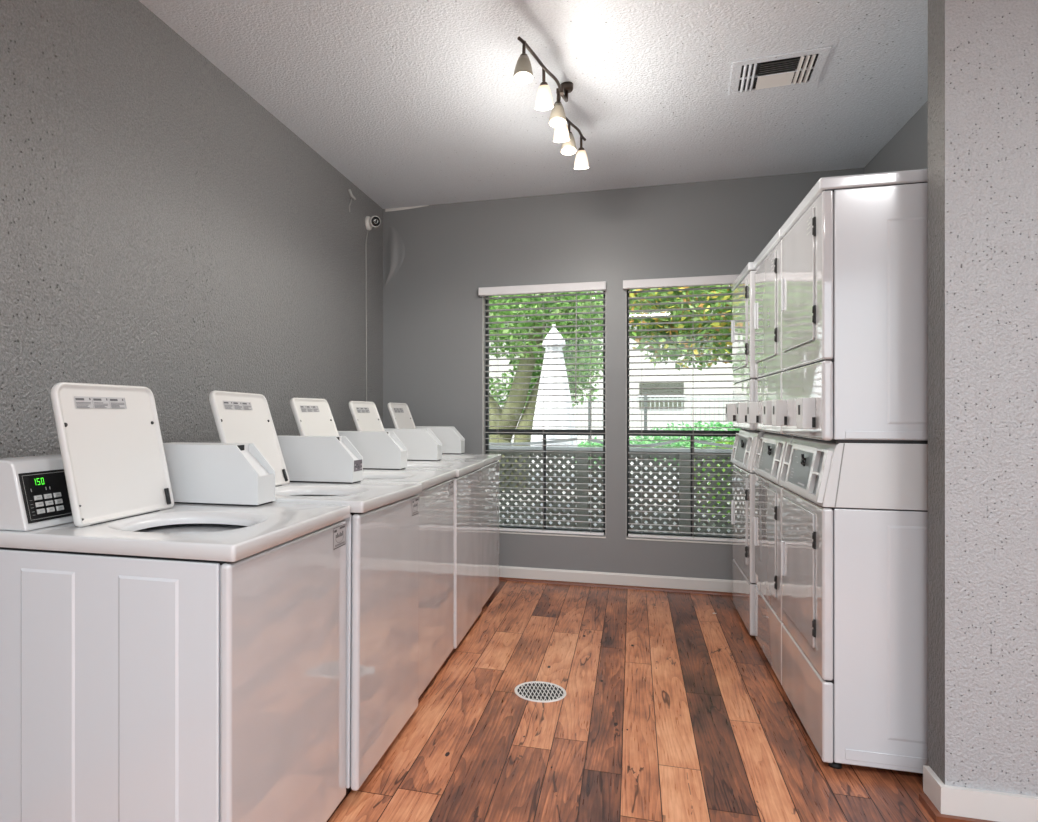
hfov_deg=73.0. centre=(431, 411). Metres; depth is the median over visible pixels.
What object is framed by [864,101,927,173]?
wall
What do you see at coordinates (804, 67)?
ceiling vent
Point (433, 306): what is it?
wall
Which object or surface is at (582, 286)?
window blind
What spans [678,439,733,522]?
shrub
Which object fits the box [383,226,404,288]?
paint
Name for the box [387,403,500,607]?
washing machine
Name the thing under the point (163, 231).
wall
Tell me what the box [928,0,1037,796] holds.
wall
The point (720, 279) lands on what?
window blind
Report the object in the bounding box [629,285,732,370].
flowering tree
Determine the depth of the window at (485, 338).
4.99 m
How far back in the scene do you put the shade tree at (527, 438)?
10.91 m
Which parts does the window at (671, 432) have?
sill, meeting rail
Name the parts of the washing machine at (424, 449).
lid, panel, panel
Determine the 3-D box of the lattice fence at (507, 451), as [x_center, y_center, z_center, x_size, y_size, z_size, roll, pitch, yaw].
[1.534,0.734,6.114,5.750,1.012,0.100,0,0,16]
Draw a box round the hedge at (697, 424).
[629,420,740,470]
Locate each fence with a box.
[489,438,733,535]
[495,393,733,460]
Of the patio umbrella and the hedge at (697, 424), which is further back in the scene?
the hedge at (697, 424)
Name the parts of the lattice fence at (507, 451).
lattice panel, scalloped rail, post, rail, scalloped rail, lattice panel, post, scalloped rail, lattice panel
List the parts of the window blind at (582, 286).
rail, ladder cord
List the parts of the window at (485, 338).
pane, meeting rail, sill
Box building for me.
[489,285,736,447]
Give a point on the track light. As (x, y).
(523, 74)
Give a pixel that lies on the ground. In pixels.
(533, 461)
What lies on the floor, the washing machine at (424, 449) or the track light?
the washing machine at (424, 449)
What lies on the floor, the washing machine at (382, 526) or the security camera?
the washing machine at (382, 526)
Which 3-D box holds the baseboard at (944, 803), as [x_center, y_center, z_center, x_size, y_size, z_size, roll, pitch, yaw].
[2.332,1.150,1.856,1.750,0.100,0.149,0,0,16]
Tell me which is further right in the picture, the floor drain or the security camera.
the floor drain
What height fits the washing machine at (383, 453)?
1.262 m
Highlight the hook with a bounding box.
[348,189,355,211]
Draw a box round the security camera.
[365,216,380,230]
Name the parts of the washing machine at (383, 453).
lid, panel, panel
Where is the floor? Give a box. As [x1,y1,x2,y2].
[327,580,934,821]
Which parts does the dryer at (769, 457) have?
handle, handle, door panel, door panel, door, door, control plate, lint panel, panel, panel, kick panel, console frame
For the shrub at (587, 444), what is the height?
0.783 m
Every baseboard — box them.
[499,566,732,595]
[919,765,1037,821]
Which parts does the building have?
pane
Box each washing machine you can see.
[0,382,349,821]
[190,390,421,791]
[290,398,455,698]
[348,401,483,648]
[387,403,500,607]
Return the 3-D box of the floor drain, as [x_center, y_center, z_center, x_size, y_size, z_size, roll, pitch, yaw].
[0.464,1.198,2.980,0.220,0.004,0.220,0,0,16]
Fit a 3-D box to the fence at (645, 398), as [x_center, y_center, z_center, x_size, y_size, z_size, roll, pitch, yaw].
[5.961,0.380,17.014,14.000,1.720,0.080,0,0,16]
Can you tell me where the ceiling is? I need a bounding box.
[139,0,927,208]
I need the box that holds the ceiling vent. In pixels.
[728,46,831,96]
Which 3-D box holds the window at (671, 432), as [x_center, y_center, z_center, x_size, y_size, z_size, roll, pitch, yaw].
[1.759,-0.008,4.690,0.866,1.754,0.141,0,0,16]
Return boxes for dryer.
[726,262,764,638]
[747,229,793,684]
[772,169,927,773]
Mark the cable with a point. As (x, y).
(368, 230)
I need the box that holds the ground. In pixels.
[499,454,730,534]
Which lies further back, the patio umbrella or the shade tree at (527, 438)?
the shade tree at (527, 438)
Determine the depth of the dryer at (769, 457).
3.22 m
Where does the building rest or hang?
on the ground
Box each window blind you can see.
[478,281,605,535]
[623,274,739,541]
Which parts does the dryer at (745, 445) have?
handle, handle, door panel, door panel, control plate, console frame, panel, panel, lint panel, kick panel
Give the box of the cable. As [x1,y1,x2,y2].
[366,230,368,401]
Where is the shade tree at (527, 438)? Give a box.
[489,291,602,490]
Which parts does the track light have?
lamp shade, bulb, lamp shade, lamp shade, lamp shade, arm, lamp shade, lamp shade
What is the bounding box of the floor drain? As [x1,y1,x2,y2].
[514,681,565,702]
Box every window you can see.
[483,291,605,537]
[626,290,738,544]
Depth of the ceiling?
3.25 m
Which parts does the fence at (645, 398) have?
post, rail, post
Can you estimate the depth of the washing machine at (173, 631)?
1.63 m
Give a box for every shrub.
[573,436,602,470]
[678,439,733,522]
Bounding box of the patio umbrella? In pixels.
[531,324,577,510]
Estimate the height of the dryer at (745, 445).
1.985 m
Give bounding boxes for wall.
[0,0,382,457]
[383,168,863,579]
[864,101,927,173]
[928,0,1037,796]
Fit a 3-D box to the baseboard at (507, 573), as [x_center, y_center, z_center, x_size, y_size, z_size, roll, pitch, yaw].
[1.163,1.151,4.780,3.201,0.097,0.030,0,0,16]
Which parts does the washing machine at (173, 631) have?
pressed panel, lid, pressed panel, panel, panel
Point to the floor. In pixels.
(670, 710)
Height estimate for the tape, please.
0.022 m
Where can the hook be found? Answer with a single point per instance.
(351, 195)
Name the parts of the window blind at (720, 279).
rail, ladder cord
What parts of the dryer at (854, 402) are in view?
handle, handle, door panel, door panel, door, door, control plate, coin knob, console frame, panel, panel, lint panel, kick panel, pressed panel, pressed panel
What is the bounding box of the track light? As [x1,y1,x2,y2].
[513,36,588,169]
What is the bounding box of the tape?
[385,205,428,211]
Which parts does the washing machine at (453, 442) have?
lid, panel, panel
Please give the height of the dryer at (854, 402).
1.985 m
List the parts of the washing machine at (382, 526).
lid, panel, panel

